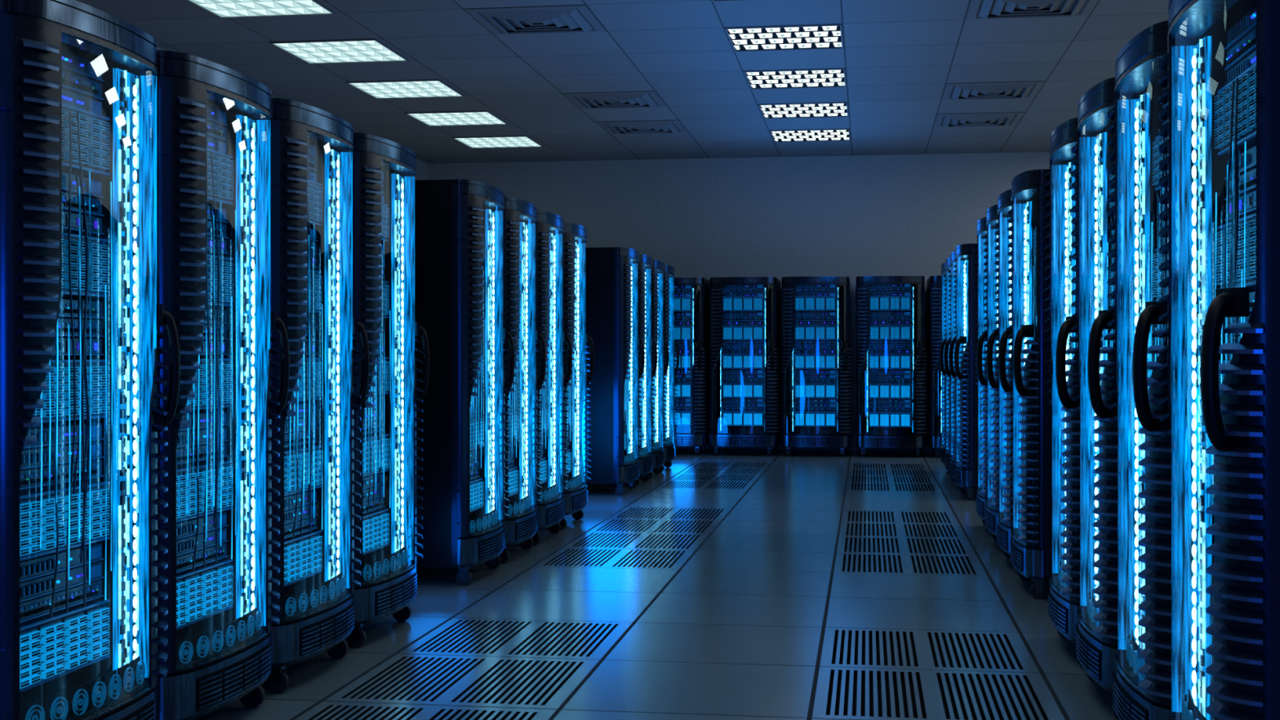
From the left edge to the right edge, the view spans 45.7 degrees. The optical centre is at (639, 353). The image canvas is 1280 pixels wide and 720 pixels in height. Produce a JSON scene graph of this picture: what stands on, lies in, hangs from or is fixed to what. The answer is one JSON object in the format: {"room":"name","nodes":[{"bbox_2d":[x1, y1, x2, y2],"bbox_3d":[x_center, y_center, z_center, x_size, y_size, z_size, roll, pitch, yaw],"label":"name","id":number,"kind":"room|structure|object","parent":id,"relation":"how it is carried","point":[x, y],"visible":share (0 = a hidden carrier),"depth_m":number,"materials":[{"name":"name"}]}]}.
{"room":"server room","nodes":[
{"label":"server room","id":0,"kind":"room"},
{"bbox_2d":[156,46,427,180],"bbox_3d":[-4.202,-0.625,8.776,0.100,3.670,20.520,0,0,8],"label":"wall","id":1,"kind":"structure","parent":0,"point":[421,171],"depth_m":18.61,"materials":[{"name":"paint"}]},
{"bbox_2d":[75,0,1168,164],"bbox_3d":[0.299,-2.410,8.105,9.000,0.100,20.520,0,0,8],"label":"ceiling","id":2,"kind":"structure","parent":0,"point":[899,58],"depth_m":12.62,"materials":[{"name":"tile"}]},
{"bbox_2d":[186,0,335,18],"bbox_3d":[-2.586,-2.354,10.183,0.840,0.012,0.840,0,0,8],"label":"recessed light","id":3,"kind":"object","parent":2,"relation":"in","point":[222,9],"visible":1,"depth_m":10.36,"materials":[{"name":"grey plastic"}]},
{"bbox_2d":[269,38,408,64],"bbox_3d":[-2.334,-2.354,11.874,0.840,0.012,0.840,0,0,8],"label":"recessed light","id":4,"kind":"object","parent":2,"relation":"in","point":[371,50],"visible":1,"depth_m":11.85,"materials":[{"name":"grey plastic"}]},
{"bbox_2d":[345,79,464,98],"bbox_3d":[-2.082,-2.354,13.565,0.840,0.012,0.840,0,0,8],"label":"recessed light","id":5,"kind":"object","parent":2,"relation":"in","point":[428,88],"visible":1,"depth_m":13.55,"materials":[{"name":"grey plastic"}]},
{"bbox_2d":[404,111,508,126],"bbox_3d":[-1.830,-2.354,15.257,0.840,0.012,0.840,0,0,8],"label":"recessed light","id":6,"kind":"object","parent":2,"relation":"in","point":[456,117],"visible":1,"depth_m":15.25,"materials":[{"name":"grey plastic"}]},
{"bbox_2d":[451,135,543,148],"bbox_3d":[-1.578,-2.354,16.948,0.840,0.012,0.840,0,0,8],"label":"recessed light","id":7,"kind":"object","parent":2,"relation":"in","point":[511,141],"visible":1,"depth_m":16.92,"materials":[{"name":"grey plastic"}]},
{"bbox_2d":[465,5,604,35],"bbox_3d":[-0.727,-2.345,10.770,0.840,0.030,0.840,0,0,8],"label":"ceiling vent","id":8,"kind":"object","parent":2,"relation":"in","point":[566,19],"visible":1,"depth_m":10.70,"materials":[{"name":"grey"}]},
{"bbox_2d":[563,91,666,108],"bbox_3d":[-0.223,-2.345,14.153,0.840,0.030,0.840,0,0,8],"label":"ceiling vent","id":9,"kind":"object","parent":2,"relation":"in","point":[642,99],"visible":1,"depth_m":14.07,"materials":[{"name":"grey"}]},
{"bbox_2d":[596,120,687,133],"bbox_3d":[0.030,-2.345,15.844,0.840,0.030,0.840,0,0,8],"label":"ceiling vent","id":10,"kind":"object","parent":2,"relation":"in","point":[674,126],"visible":1,"depth_m":15.74,"materials":[{"name":"grey metal"}]},
{"bbox_2d":[711,0,750,1],"bbox_3d":[0.838,-2.354,9.672,0.840,0.012,0.840,0,0,8],"label":"recessed light","id":11,"kind":"object","parent":2,"relation":"in","point":[712,0],"visible":1,"depth_m":10.12,"materials":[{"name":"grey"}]},
{"bbox_2d":[724,23,843,52],"bbox_3d":[1.090,-2.354,11.363,0.840,0.012,0.840,0,0,8],"label":"recessed light","id":12,"kind":"object","parent":2,"relation":"in","point":[809,37],"visible":1,"depth_m":11.33,"materials":[{"name":"grey"}]},
{"bbox_2d":[743,67,846,89],"bbox_3d":[1.343,-2.354,13.055,0.840,0.012,0.840,0,0,8],"label":"recessed light","id":13,"kind":"object","parent":2,"relation":"in","point":[815,77],"visible":1,"depth_m":13.04,"materials":[{"name":"grey"}]},
{"bbox_2d":[758,102,848,119],"bbox_3d":[1.595,-2.354,14.746,0.840,0.012,0.840,0,0,8],"label":"recessed light","id":14,"kind":"object","parent":2,"relation":"in","point":[828,109],"visible":1,"depth_m":14.74,"materials":[{"name":"grey"}]},
{"bbox_2d":[769,128,850,142],"bbox_3d":[1.847,-2.354,16.437,0.840,0.012,0.840,0,0,8],"label":"recessed light","id":15,"kind":"object","parent":2,"relation":"in","point":[813,135],"visible":1,"depth_m":16.41,"materials":[{"name":"grey"}]},
{"bbox_2d":[933,112,1024,127],"bbox_3d":[3.412,-2.345,15.339,0.840,0.030,0.840,0,0,8],"label":"ceiling vent","id":16,"kind":"object","parent":2,"relation":"in","point":[997,119],"visible":1,"depth_m":15.26,"materials":[{"name":"grey metal"}]},
{"bbox_2d":[942,81,1044,99],"bbox_3d":[3.160,-2.345,13.648,0.840,0.030,0.840,0,0,8],"label":"ceiling vent","id":17,"kind":"object","parent":2,"relation":"in","point":[1024,89],"visible":1,"depth_m":13.57,"materials":[{"name":"grey"}]},
{"bbox_2d":[965,0,1098,19],"bbox_3d":[2.656,-2.345,10.266,0.840,0.030,0.840,0,0,8],"label":"ceiling vent","id":18,"kind":"object","parent":2,"relation":"in","point":[978,9],"visible":1,"depth_m":10.36,"materials":[{"name":"grey"}]},
{"bbox_2d":[192,448,1117,719],"bbox_3d":[0.299,1.177,8.105,9.000,0.035,20.520,0,0,8],"label":"floor","id":19,"kind":"structure","parent":0,"point":[731,584],"depth_m":6.63,"materials":[{"name":"tile"}]},
{"bbox_2d":[0,0,180,719],"bbox_3d":[-1.878,0.150,3.953,1.119,2.020,0.786,0,0,8],"label":"rack","id":20,"kind":"object","parent":19,"relation":"on","point":[81,417],"visible":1,"depth_m":3.93,"materials":[{"name":"black metal"}]},
{"bbox_2d":[120,699,155,719],"bbox_3d":[-1.350,0.990,3.866,0.028,0.096,0.541,0,0,8],"label":"vent grille","id":21,"kind":"object","parent":20,"relation":"attached to","point":[144,709],"depth_m":4.03,"materials":[{"name":"black metal"}]},
{"bbox_2d":[155,49,289,719],"bbox_3d":[-1.759,0.150,4.755,1.119,2.020,0.786,0,0,8],"label":"rack","id":22,"kind":"object","parent":19,"relation":"on","point":[213,123],"visible":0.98,"depth_m":4.75,"materials":[{"name":"black metal"}]},
{"bbox_2d":[196,643,271,711],"bbox_3d":[-1.230,0.990,4.668,0.028,0.096,0.541,0,0,8],"label":"vent grille","id":23,"kind":"object","parent":22,"relation":"attached to","point":[222,683],"depth_m":4.60,"materials":[{"name":"black metal"}]},
{"bbox_2d":[264,97,368,693],"bbox_3d":[-1.639,0.150,5.556,1.119,2.020,0.786,0,0,8],"label":"rack","id":24,"kind":"object","parent":19,"relation":"on","point":[311,147],"visible":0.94,"depth_m":5.55,"materials":[{"name":"black metal"}]},
{"bbox_2d":[299,603,354,656],"bbox_3d":[-1.111,0.990,5.469,0.028,0.096,0.541,0,0,8],"label":"vent grille","id":25,"kind":"object","parent":24,"relation":"attached to","point":[318,633],"depth_m":5.39,"materials":[{"name":"black metal"}]},
{"bbox_2d":[345,132,429,648],"bbox_3d":[-1.520,0.150,6.357,1.119,2.020,0.786,0,0,8],"label":"rack","id":26,"kind":"object","parent":19,"relation":"on","point":[384,170],"visible":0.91,"depth_m":6.43,"materials":[{"name":"black metal"}]},
{"bbox_2d":[375,572,417,616],"bbox_3d":[-0.991,0.990,6.270,0.028,0.096,0.541,0,0,8],"label":"vent grille","id":27,"kind":"object","parent":26,"relation":"attached to","point":[393,595],"depth_m":6.19,"materials":[{"name":"black metal"}]},
{"bbox_2d":[414,179,514,586],"bbox_3d":[-1.281,0.150,7.959,1.119,2.020,0.786,0,0,8],"label":"rack","id":28,"kind":"object","parent":19,"relation":"on","point":[459,223],"visible":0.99,"depth_m":7.54,"materials":[{"name":"black metal"}]},
{"bbox_2d":[479,529,505,560],"bbox_3d":[-0.752,0.990,7.872,0.028,0.096,0.541,0,0,8],"label":"vent grille","id":29,"kind":"object","parent":28,"relation":"attached to","point":[491,544],"depth_m":7.78,"materials":[{"name":"black metal"}]},
{"bbox_2d":[498,196,546,564],"bbox_3d":[-1.161,0.150,8.760,1.119,2.020,0.786,0,0,8],"label":"rack","id":30,"kind":"object","parent":19,"relation":"on","point":[519,215],"visible":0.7,"depth_m":8.82,"materials":[{"name":"black metal"}]},
{"bbox_2d":[515,513,537,541],"bbox_3d":[-0.633,0.990,8.673,0.028,0.096,0.541,0,0,8],"label":"vent grille","id":31,"kind":"object","parent":30,"relation":"attached to","point":[526,526],"depth_m":8.57,"materials":[{"name":"black metal"}]},
{"bbox_2d":[531,209,572,545],"bbox_3d":[-1.042,0.150,9.561,1.119,2.020,0.786,0,0,8],"label":"rack","id":32,"kind":"object","parent":19,"relation":"on","point":[549,227],"visible":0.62,"depth_m":9.66,"materials":[{"name":"black metal"}]},
{"bbox_2d":[546,500,564,524],"bbox_3d":[-0.513,0.990,9.474,0.028,0.096,0.541,0,0,8],"label":"vent grille","id":33,"kind":"object","parent":32,"relation":"attached to","point":[555,510],"depth_m":9.37,"materials":[{"name":"black metal"}]},
{"bbox_2d":[558,222,594,529],"bbox_3d":[-0.922,0.150,10.363,1.119,2.020,0.786,0,0,8],"label":"rack","id":34,"kind":"object","parent":19,"relation":"on","point":[575,235],"visible":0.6,"depth_m":10.51,"materials":[{"name":"black"}]},
{"bbox_2d":[572,489,587,511],"bbox_3d":[-0.394,0.990,10.275,0.028,0.096,0.541,0,0,8],"label":"vent grille","id":35,"kind":"object","parent":34,"relation":"attached to","point":[580,497],"depth_m":10.16,"materials":[{"name":"black"}]},
{"bbox_2d":[586,247,644,495],"bbox_3d":[-0.564,0.150,12.766,1.119,2.020,0.786,0,0,8],"label":"rack","id":36,"kind":"object","parent":19,"relation":"on","point":[611,273],"visible":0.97,"depth_m":12.34,"materials":[{"name":"black metal"}]},
{"bbox_2d":[586,407,587,471],"bbox_3d":[-0.679,0.690,12.394,0.520,0.540,0.012,0,0,8],"label":"vent","id":37,"kind":"object","parent":36,"relation":"attached to","point":[587,407],"depth_m":12.36,"materials":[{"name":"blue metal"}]},
{"bbox_2d":[629,464,639,479],"bbox_3d":[-0.036,0.990,12.679,0.028,0.096,0.541,0,0,8],"label":"vent grille","id":38,"kind":"object","parent":36,"relation":"attached to","point":[634,470],"depth_m":12.56,"materials":[{"name":"black"}]},
{"bbox_2d":[635,253,657,487],"bbox_3d":[-0.444,0.150,13.567,1.119,2.020,0.786,0,0,8],"label":"rack","id":39,"kind":"object","parent":19,"relation":"on","point":[645,264],"visible":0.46,"depth_m":13.71,"materials":[{"name":"black"}]},
{"bbox_2d":[643,458,653,472],"bbox_3d":[0.084,0.990,13.480,0.028,0.096,0.541,0,0,8],"label":"vent grille","id":40,"kind":"object","parent":39,"relation":"attached to","point":[647,463],"depth_m":13.35,"materials":[{"name":"black"}]},
{"bbox_2d":[648,259,668,479],"bbox_3d":[-0.325,0.150,14.368,1.119,2.020,0.786,0,0,8],"label":"rack","id":41,"kind":"object","parent":19,"relation":"on","point":[657,270],"visible":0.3,"depth_m":14.47,"materials":[{"name":"black"}]},
{"bbox_2d":[656,451,664,466],"bbox_3d":[0.203,0.990,14.281,0.028,0.096,0.541,0,0,8],"label":"vent grille","id":42,"kind":"object","parent":41,"relation":"attached to","point":[660,455],"depth_m":14.15,"materials":[{"name":"black"}]},
{"bbox_2d":[660,264,679,472],"bbox_3d":[-0.205,0.150,15.169,1.119,2.020,0.786,0,0,8],"label":"rack","id":43,"kind":"object","parent":19,"relation":"on","point":[668,274],"visible":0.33,"depth_m":15.13,"materials":[{"name":"black"}]},
{"bbox_2d":[667,446,675,459],"bbox_3d":[0.323,0.990,15.082,0.028,0.096,0.541,0,0,8],"label":"vent grille","id":44,"kind":"object","parent":43,"relation":"attached to","point":[671,450],"depth_m":14.95,"materials":[{"name":"black"}]},
{"bbox_2d":[673,277,709,455],"bbox_3d":[0.429,0.150,17.772,0.786,2.020,1.119,0,0,8],"label":"rack","id":45,"kind":"object","parent":19,"relation":"on","point":[691,295],"visible":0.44,"depth_m":17.35,"materials":[{"name":"black metal"}]},
{"bbox_2d":[674,436,693,444],"bbox_3d":[0.342,0.990,17.243,0.541,0.096,0.028,0,0,8],"label":"vent grille","id":46,"kind":"object","parent":45,"relation":"attached to","point":[681,440],"depth_m":17.22,"materials":[{"name":"black"}]},
{"bbox_2d":[709,276,781,456],"bbox_3d":[1.240,0.150,17.651,0.786,2.020,1.119,0,0,8],"label":"rack","id":47,"kind":"object","parent":19,"relation":"on","point":[745,312],"visible":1,"depth_m":17.24,"materials":[{"name":"black metal"}]},
{"bbox_2d":[718,436,766,445],"bbox_3d":[1.153,0.990,17.122,0.541,0.096,0.028,0,0,8],"label":"vent grille","id":48,"kind":"object","parent":47,"relation":"attached to","point":[722,441],"depth_m":17.11,"materials":[{"name":"black"}]},
{"bbox_2d":[781,276,851,457],"bbox_3d":[2.046,0.150,17.531,0.786,2.020,1.119,0,0,8],"label":"rack","id":49,"kind":"object","parent":19,"relation":"on","point":[816,348],"visible":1,"depth_m":17.12,"materials":[{"name":"black"}]},
{"bbox_2d":[791,437,839,446],"bbox_3d":[1.959,0.990,17.002,0.541,0.096,0.028,0,0,8],"label":"vent grille","id":50,"kind":"object","parent":49,"relation":"attached to","point":[795,442],"depth_m":16.99,"materials":[{"name":"black"}]},
{"bbox_2d":[855,275,926,457],"bbox_3d":[2.867,0.150,17.408,0.786,2.020,1.119,0,0,8],"label":"rack","id":51,"kind":"object","parent":19,"relation":"on","point":[890,393],"visible":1,"depth_m":17.00,"materials":[{"name":"black metal"}]},
{"bbox_2d":[855,391,856,435],"bbox_3d":[2.495,0.690,17.524,0.012,0.540,0.520,0,0,8],"label":"vent","id":52,"kind":"object","parent":51,"relation":"attached to","point":[855,392],"depth_m":17.28,"materials":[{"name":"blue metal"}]},
{"bbox_2d":[865,437,915,447],"bbox_3d":[2.780,0.990,16.880,0.541,0.096,0.028,0,0,8],"label":"vent grille","id":53,"kind":"object","parent":51,"relation":"attached to","point":[869,442],"depth_m":16.87,"materials":[{"name":"black"}]},
{"bbox_2d":[926,275,942,457],"bbox_3d":[3.673,0.150,17.288,0.786,2.020,1.119,0,0,8],"label":"rack","id":54,"kind":"object","parent":19,"relation":"on","point":[934,376],"visible":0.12,"depth_m":16.88,"materials":[{"name":"black metal"}]},
{"bbox_2d":[939,262,949,473],"bbox_3d":[3.440,0.150,14.609,1.134,2.020,0.786,0,0,8],"label":"rack","id":55,"kind":"object","parent":19,"relation":"on","point":[943,296],"visible":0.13,"depth_m":14.57,"materials":[{"name":"black"}]},
{"bbox_2d":[940,450,945,462],"bbox_3d":[2.920,0.990,14.695,0.028,0.096,0.541,0,0,8],"label":"vent grille","id":56,"kind":"object","parent":55,"relation":"attached to","point":[942,452],"depth_m":14.52,"materials":[{"name":"black"}]},
{"bbox_2d":[943,257,954,480],"bbox_3d":[3.321,0.150,13.808,1.134,2.020,0.786,0,0,8],"label":"rack","id":57,"kind":"object","parent":19,"relation":"on","point":[948,452],"visible":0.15,"depth_m":13.79,"materials":[{"name":"black"}]},
{"bbox_2d":[944,456,949,469],"bbox_3d":[2.800,0.990,13.894,0.028,0.096,0.541,0,0,8],"label":"vent grille","id":58,"kind":"object","parent":57,"relation":"attached to","point":[946,458],"depth_m":13.73,"materials":[{"name":"black"}]},
{"bbox_2d":[948,251,959,488],"bbox_3d":[3.201,0.150,13.007,1.134,2.020,0.786,0,0,8],"label":"rack","id":59,"kind":"object","parent":19,"relation":"on","point":[953,260],"visible":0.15,"depth_m":13.00,"materials":[{"name":"black"}]},
{"bbox_2d":[949,462,954,475],"bbox_3d":[2.681,0.990,13.093,0.028,0.096,0.541,0,0,8],"label":"vent grille","id":60,"kind":"object","parent":59,"relation":"attached to","point":[951,464],"depth_m":12.94,"materials":[{"name":"black"}]},
{"bbox_2d":[953,243,977,500],"bbox_3d":[3.082,0.150,12.206,1.134,2.020,0.786,0,0,8],"label":"rack","id":61,"kind":"object","parent":19,"relation":"on","point":[966,471],"visible":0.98,"depth_m":11.93,"materials":[{"name":"black"}]},
{"bbox_2d":[954,469,960,484],"bbox_3d":[2.561,0.990,12.292,0.028,0.096,0.541,0,0,8],"label":"vent grille","id":62,"kind":"object","parent":61,"relation":"attached to","point":[957,472],"depth_m":12.12,"materials":[{"name":"black"}]},
{"bbox_2d":[974,217,991,535],"bbox_3d":[2.723,0.150,9.802,1.134,2.020,0.786,0,0,8],"label":"rack","id":63,"kind":"object","parent":19,"relation":"on","point":[981,498],"visible":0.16,"depth_m":9.80,"materials":[{"name":"black"}]},
{"bbox_2d":[975,495,983,517],"bbox_3d":[2.203,0.990,9.888,0.028,0.096,0.541,0,0,8],"label":"vent grille","id":64,"kind":"object","parent":63,"relation":"attached to","point":[979,499],"depth_m":9.74,"materials":[{"name":"black metal"}]},
{"bbox_2d":[983,204,1004,553],"bbox_3d":[2.604,0.150,9.001,1.134,2.020,0.786,0,0,8],"label":"rack","id":65,"kind":"object","parent":19,"relation":"on","point":[992,510],"visible":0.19,"depth_m":9.06,"materials":[{"name":"black metal"}]},
{"bbox_2d":[985,508,994,532],"bbox_3d":[2.083,0.990,9.087,0.028,0.096,0.541,0,0,8],"label":"vent grille","id":66,"kind":"object","parent":65,"relation":"attached to","point":[989,513],"depth_m":8.93,"materials":[{"name":"black metal"}]},
{"bbox_2d":[994,189,1017,573],"bbox_3d":[2.484,0.150,8.200,1.134,2.020,0.786,0,0,8],"label":"rack","id":67,"kind":"object","parent":19,"relation":"on","point":[1005,517],"visible":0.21,"depth_m":8.24,"materials":[{"name":"black metal"}]},
{"bbox_2d":[996,522,1007,550],"bbox_3d":[1.964,0.990,8.286,0.028,0.096,0.541,0,0,8],"label":"vent grille","id":68,"kind":"object","parent":67,"relation":"attached to","point":[1002,529],"depth_m":8.13,"materials":[{"name":"black metal"}]},
{"bbox_2d":[1007,168,1052,599],"bbox_3d":[2.365,0.150,7.399,1.134,2.020,0.786,0,0,8],"label":"rack","id":69,"kind":"object","parent":19,"relation":"on","point":[1031,541],"visible":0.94,"depth_m":7.13,"materials":[{"name":"black metal"}]},
{"bbox_2d":[1009,539,1022,572],"bbox_3d":[1.844,0.990,7.485,0.028,0.096,0.541,0,0,8],"label":"vent grille","id":70,"kind":"object","parent":69,"relation":"attached to","point":[1015,548],"depth_m":7.34,"materials":[{"name":"black metal"}]},
{"bbox_2d":[1044,117,1083,668],"bbox_3d":[2.126,0.150,5.797,1.134,2.020,0.786,0,0,8],"label":"rack","id":71,"kind":"object","parent":19,"relation":"on","point":[1064,591],"visible":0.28,"depth_m":5.88,"materials":[{"name":"black metal"}]},
{"bbox_2d":[1048,587,1067,634],"bbox_3d":[1.605,0.990,5.883,0.028,0.096,0.541,0,0,8],"label":"vent grille","id":72,"kind":"object","parent":71,"relation":"attached to","point":[1057,606],"depth_m":5.74,"materials":[{"name":"black metal"}]},
{"bbox_2d":[1071,77,1119,719],"bbox_3d":[2.006,0.150,4.996,1.134,2.020,0.786,0,0,8],"label":"rack","id":73,"kind":"object","parent":19,"relation":"on","point":[1096,625],"visible":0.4,"depth_m":5.11,"materials":[{"name":"black metal"}]},
{"bbox_2d":[1075,621,1101,680],"bbox_3d":[1.486,0.990,5.081,0.028,0.096,0.541,0,0,8],"label":"vent grille","id":74,"kind":"object","parent":73,"relation":"attached to","point":[1088,650],"depth_m":4.95,"materials":[{"name":"black metal"}]},
{"bbox_2d":[1106,20,1171,719],"bbox_3d":[1.887,0.150,4.194,1.134,2.020,0.786,0,0,8],"label":"rack","id":75,"kind":"object","parent":19,"relation":"on","point":[1142,673],"visible":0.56,"depth_m":4.39,"materials":[{"name":"black"}]},
{"bbox_2d":[1112,668,1147,719],"bbox_3d":[1.367,0.990,4.280,0.028,0.096,0.541,0,0,8],"label":"vent grille","id":76,"kind":"object","parent":75,"relation":"attached to","point":[1127,705],"depth_m":4.21,"materials":[{"name":"black metal"}]},
{"bbox_2d":[1158,0,1279,719],"bbox_3d":[1.768,0.150,3.393,1.134,2.020,0.786,0,0,8],"label":"rack","id":77,"kind":"object","parent":19,"relation":"on","point":[1221,61],"visible":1,"depth_m":3.42,"materials":[{"name":"black metal"}]},
{"bbox_2d":[427,151,1049,451],"bbox_3d":[1.819,-0.625,18.302,9.200,3.670,0.100,0,0,8],"label":"wall","id":78,"kind":"structure","parent":0,"point":[852,217],"depth_m":18.27,"materials":[{"name":"paint"}]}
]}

